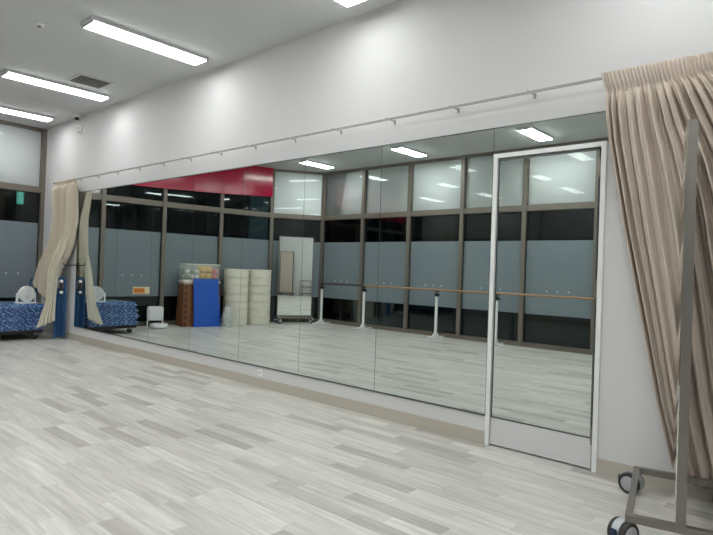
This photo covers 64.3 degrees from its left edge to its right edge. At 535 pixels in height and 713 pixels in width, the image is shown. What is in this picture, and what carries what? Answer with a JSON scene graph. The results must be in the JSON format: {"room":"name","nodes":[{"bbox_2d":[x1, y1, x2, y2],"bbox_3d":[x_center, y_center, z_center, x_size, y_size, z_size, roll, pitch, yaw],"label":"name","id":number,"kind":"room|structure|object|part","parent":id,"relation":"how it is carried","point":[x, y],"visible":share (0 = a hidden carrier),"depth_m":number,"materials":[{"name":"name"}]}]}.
{"room":"dance studio","nodes":[
{"label":"dance studio","id":0,"kind":"room"},
{"bbox_2d":[0,120,46,302],"bbox_3d":[-5.851,-0.675,9.571,0.120,3.535,1.063,2,0,37],"label":"window","id":1,"kind":"structure","parent":0,"point":[23,148],"depth_m":9.71,"materials":[{"name":"grey glass"}]},
{"bbox_3d":[-5.865,-1.907,9.573,0.015,0.973,0.987,2,0,37],"label":"white panel","id":2,"kind":"part","parent":1,"relation":"part of","materials":[{"name":"white glass"}]},
{"bbox_2d":[0,0,401,128],"bbox_3d":[-2.143,-2.426,3.321,13.905,0.150,6.050,2,0,41],"label":"ceiling","id":3,"kind":"structure","parent":0,"point":[223,31],"depth_m":5.77,"materials":[{"name":"white paint"}]},
{"bbox_2d":[0,105,53,121],"bbox_3d":[-5.348,-2.405,8.673,0.244,0.052,1.274,2,0,41],"label":"ceiling light","id":4,"kind":"object","parent":3,"relation":"attached to","point":[3,109],"visible":1,"depth_m":8.81,"materials":[{"name":"grey plastic"}]},
{"bbox_2d":[34,22,44,27],"bbox_3d":[-3.090,-2.357,5.520,0.092,0.028,0.092,2,0,41],"label":"smoke detector","id":5,"kind":"object","parent":3,"relation":"attached to","point":[38,24],"visible":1,"depth_m":5.50,"materials":[{"name":"white paint"}]},
{"bbox_2d":[0,68,109,100],"bbox_3d":[-3.894,-2.362,7.390,0.244,0.052,1.274,2,0,41],"label":"ceiling light","id":6,"kind":"object","parent":3,"relation":"attached to","point":[7,73],"visible":1,"depth_m":7.29,"materials":[{"name":"grey plastic"}]},
{"bbox_2d":[73,114,80,119],"bbox_3d":[-4.400,-2.356,8.917,0.120,0.080,0.120,2,0,41],"label":"security camera","id":7,"kind":"object","parent":3,"relation":"attached to","point":[76,116],"visible":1,"depth_m":8.88,"materials":[{"name":"white paint"}]},
{"bbox_2d":[65,73,114,89],"bbox_3d":[-3.386,-2.361,7.209,0.420,0.020,0.450,2,0,41],"label":"ceiling vent","id":8,"kind":"object","parent":3,"relation":"in","point":[79,78],"visible":1,"depth_m":7.17,"materials":[{"name":"grey metal"}]},
{"bbox_2d":[70,75,110,88],"bbox_3d":[-3.386,-2.357,7.209,0.340,0.004,0.370,2,0,41],"label":"grille","id":9,"kind":"object","parent":8,"relation":"attached to","point":[85,80],"depth_m":7.19,"materials":[{"name":"grey metal"}]},
{"bbox_2d":[80,15,208,65],"bbox_3d":[-2.140,-2.310,5.841,0.244,0.052,1.274,2,0,41],"label":"ceiling light","id":10,"kind":"object","parent":3,"relation":"attached to","point":[92,23],"visible":1,"depth_m":5.73,"materials":[{"name":"grey plastic"}]},
{"bbox_2d":[335,0,367,7],"bbox_3d":[-0.401,-2.259,4.306,0.244,0.052,1.274,2,0,41],"label":"ceiling light","id":11,"kind":"object","parent":3,"relation":"attached to","point":[348,3],"visible":1,"depth_m":4.74,"materials":[{"name":"grey plastic"}]},
{"bbox_2d":[0,332,712,534],"bbox_3d":[-2.270,1.241,3.300,13.905,0.120,6.050,2,0,41],"label":"floor","id":12,"kind":"structure","parent":0,"point":[95,440],"depth_m":3.52,"materials":[{"name":"grey wood"}]},
{"bbox_2d":[0,277,42,338],"bbox_3d":[-5.474,0.631,8.861,0.844,0.944,0.959,2,0,41],"label":"cart","id":13,"kind":"object","parent":12,"relation":"on","point":[34,335],"visible":0.43,"depth_m":8.76,"materials":[{"name":"black plastic"},{"name":"mottled blue foam"},{"name":"grey plastic"}]},
{"bbox_2d":[0,323,45,331],"bbox_3d":[-5.497,0.901,8.823,0.920,0.098,0.920,2,0,41],"label":"mat","id":14,"kind":"object","parent":13,"relation":"on","point":[12,327],"visible":0.57,"depth_m":8.61,"materials":[{"name":"blue fabric"}]},
{"bbox_2d":[0,317,39,324],"bbox_3d":[-5.488,0.800,8.822,0.900,0.098,0.980,2,0,41],"label":"mat","id":15,"kind":"object","parent":14,"relation":"on","point":[20,320],"visible":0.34,"depth_m":8.61,"materials":[{"name":"blue fabric"}]},
{"bbox_2d":[0,310,41,317],"bbox_3d":[-5.485,0.699,8.837,0.920,0.098,0.950,2,0,41],"label":"mat","id":16,"kind":"object","parent":15,"relation":"on","point":[36,313],"visible":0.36,"depth_m":8.61,"materials":[{"name":"blue fabric"}]},
{"bbox_2d":[0,301,43,310],"bbox_3d":[-5.452,0.599,8.833,0.900,0.098,0.920,2,0,41],"label":"mat","id":17,"kind":"object","parent":16,"relation":"on","point":[4,305],"visible":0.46,"depth_m":8.65,"materials":[{"name":"blue fabric"}]},
{"bbox_2d":[14,286,37,303],"bbox_3d":[-5.152,0.422,8.838,0.180,0.270,0.306,2,0,27],"label":"fan","id":18,"kind":"object","parent":17,"relation":"on","point":[25,294],"visible":1,"depth_m":8.80,"materials":[{"name":"white plastic"}]},
{"bbox_2d":[21,287,33,301],"bbox_3d":[-5.118,0.413,8.821,0.015,0.240,0.240,2,0,27],"label":"grille","id":19,"kind":"object","parent":18,"relation":"attached to","point":[27,293],"depth_m":8.81,"materials":[{"name":"white paint"}]},
{"bbox_3d":[-5.375,0.581,9.354,0.338,0.831,0.091,2,0,41],"label":"handle","id":20,"kind":"part","parent":13,"relation":"part of","materials":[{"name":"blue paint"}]},
{"bbox_2d":[53,277,66,337],"bbox_3d":[-4.676,0.630,8.938,0.070,0.961,0.172,2,0,41],"label":"hand truck","id":21,"kind":"object","parent":12,"relation":"on","point":[60,314],"visible":1,"depth_m":8.95,"materials":[{"name":"blue paint"}]},
{"bbox_2d":[607,119,712,534],"bbox_3d":[1.657,0.330,2.882,0.609,1.972,0.910,2,0,29],"label":"mirror","id":22,"kind":"object","parent":12,"relation":"on","point":[631,482],"visible":1,"depth_m":2.54,"materials":[{"name":"silver metal"}]},
{"bbox_2d":[611,516,624,534],"bbox_3d":[1.247,1.237,2.651,0.128,0.128,0.038,2,0,-27],"label":"caster wheel","id":23,"kind":"object","parent":22,"relation":"attached to","point":[617,523],"depth_m":2.62,"materials":[{"name":"silver plastic"}]},
{"bbox_2d":[620,470,643,492],"bbox_3d":[1.606,1.254,3.314,0.038,0.128,0.128,2,0,-40],"label":"caster wheel","id":24,"kind":"object","parent":22,"relation":"attached to","point":[640,481],"depth_m":3.28,"materials":[{"name":"silver plastic"}]},
{"bbox_3d":[1.635,1.179,2.873,0.450,0.033,0.800,2,0,29],"label":"frame","id":25,"kind":"part","parent":22,"relation":"part of","materials":[{"name":"silver metal"}]},
{"bbox_3d":[1.667,0.255,2.878,0.040,1.820,0.800,2,0,29],"label":"frame","id":26,"kind":"part","parent":22,"relation":"part of","materials":[{"name":"silver metal"}]},
{"bbox_2d":[41,0,712,471],"bbox_3d":[-0.319,-0.507,5.444,13.895,3.535,0.150,2,0,41],"label":"wall","id":27,"kind":"structure","parent":0,"point":[404,57],"depth_m":4.66,"materials":[{"name":"white paint"}]},
{"bbox_2d":[74,191,89,328],"bbox_3d":[-4.263,-0.124,8.799,0.400,2.117,0.012,2,0,41],"label":"wall mirror","id":28,"kind":"object","parent":27,"relation":"attached to","point":[84,197],"visible":1,"depth_m":8.79,"materials":[{"name":"silver metal"}]},
{"bbox_2d":[85,186,118,334],"bbox_3d":[-3.757,-0.109,8.352,0.950,2.117,0.012,2,0,41],"label":"wall mirror","id":29,"kind":"object","parent":27,"relation":"attached to","point":[104,203],"visible":1,"depth_m":8.33,"materials":[{"name":"silver metal"}]},
{"bbox_2d":[114,181,153,342],"bbox_3d":[-3.042,-0.088,7.720,0.960,2.117,0.012,2,0,41],"label":"wall mirror","id":30,"kind":"object","parent":27,"relation":"attached to","point":[135,210],"visible":1,"depth_m":7.70,"materials":[{"name":"silver metal"}]},
{"bbox_2d":[148,174,194,350],"bbox_3d":[-2.322,-0.067,7.085,0.960,2.117,0.012,2,0,41],"label":"wall mirror","id":31,"kind":"object","parent":27,"relation":"attached to","point":[173,198],"visible":1,"depth_m":7.06,"materials":[{"name":"silver metal"}]},
{"bbox_2d":[189,167,244,361],"bbox_3d":[-1.603,-0.046,6.450,0.960,2.117,0.012,2,0,41],"label":"wall mirror","id":32,"kind":"object","parent":27,"relation":"attached to","point":[219,195],"visible":1,"depth_m":6.42,"materials":[{"name":"silver metal"}]},
{"bbox_2d":[238,157,305,374],"bbox_3d":[-0.885,-0.024,5.816,0.955,2.117,0.012,2,0,41],"label":"wall mirror","id":33,"kind":"object","parent":27,"relation":"attached to","point":[274,192],"visible":1,"depth_m":5.79,"materials":[{"name":"silver metal"}]},
{"bbox_2d":[53,77,601,183],"bbox_3d":[-0.582,-1.257,5.517,11.630,0.037,0.128,2,0,41],"label":"rail","id":34,"kind":"object","parent":27,"relation":"attached to","point":[599,78],"visible":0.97,"depth_m":4.75,"materials":[{"name":"grey metal"}]},
{"bbox_2d":[33,178,78,327],"bbox_3d":[-4.797,-0.237,8.921,0.870,2.325,0.500,2,0,41],"label":"curtain","id":35,"kind":"object","parent":34,"relation":"hanging from","point":[65,202],"visible":0.99,"depth_m":8.87,"materials":[{"name":"beige fabric"}]},
{"bbox_2d":[601,51,712,488],"bbox_3d":[2.345,0.028,2.812,2.258,2.441,0.159,2,0,41],"label":"curtain","id":36,"kind":"object","parent":34,"relation":"hanging from","point":[649,107],"visible":0.82,"depth_m":3.30,"materials":[{"name":"beige fabric"}]},
{"bbox_2d":[298,145,382,391],"bbox_3d":[-0.169,-0.003,5.184,0.955,2.117,0.012,2,0,41],"label":"wall mirror","id":37,"kind":"object","parent":27,"relation":"attached to","point":[342,199],"visible":1,"depth_m":5.15,"materials":[{"name":"silver metal"}]},
{"bbox_2d":[62,332,712,502],"bbox_3d":[-0.029,1.221,5.015,12.813,0.095,0.014,2,0,41],"label":"baseboard","id":38,"kind":"structure","parent":27,"relation":"attached to","point":[604,467],"depth_m":4.94,"materials":[{"name":"beige plastic"}]},
{"bbox_2d":[374,128,494,415],"bbox_3d":[0.585,0.019,4.518,1.058,2.117,0.012,2,0,41],"label":"wall mirror","id":39,"kind":"object","parent":27,"relation":"attached to","point":[437,192],"visible":1,"depth_m":4.47,"materials":[{"name":"silver metal"}]},
{"bbox_2d":[484,141,606,472],"bbox_3d":[1.309,0.243,3.938,0.796,2.130,0.114,2,0,41],"label":"door","id":40,"kind":"structure","parent":27,"relation":"in","point":[548,225],"depth_m":3.88,"materials":[{"name":"white paint"}]},
{"bbox_3d":[1.259,1.198,3.919,0.716,0.193,0.036,2,0,41],"label":"kick panel","id":41,"kind":"part","parent":40,"relation":"part of","materials":[{"name":"white paint"}]},
{"bbox_2d":[494,111,608,153],"bbox_3d":[1.327,-0.921,3.898,0.834,0.193,0.012,2,0,41],"label":"wall mirror","id":42,"kind":"object","parent":27,"relation":"attached to","point":[589,127],"visible":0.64,"depth_m":3.88,"materials":[{"name":"silver metal"}]},
{"label":"outside","id":43,"kind":"structure","parent":0,"visible":0},
{"bbox_2d":[0,297,32,301],"bbox_3d":[-14.301,0.955,-1.053,60.000,0.170,52.000,2,0,41],"label":"pavement","id":44,"kind":"structure","parent":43,"point":[10,298],"depth_m":19.06,"materials":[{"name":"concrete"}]},
{"bbox_2d":[0,189,37,222],"bbox_3d":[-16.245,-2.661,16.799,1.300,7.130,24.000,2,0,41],"label":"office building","id":45,"kind":"structure","parent":44,"relation":"on","point":[9,210],"depth_m":20.65,"materials":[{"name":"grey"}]},
{"bbox_2d":[15,191,23,300],"bbox_3d":[-6.460,-0.126,10.812,0.044,2.670,0.110,2,0,41],"label":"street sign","id":46,"kind":"object","parent":44,"relation":"on","point":[20,195],"visible":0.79,"depth_m":10.80,"materials":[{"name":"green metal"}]},
{"bbox_3d":[-6.466,0.009,10.812,0.040,2.400,0.040,2,0,41],"label":"post","id":47,"kind":"part","parent":46,"relation":"part of","materials":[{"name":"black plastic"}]}
]}

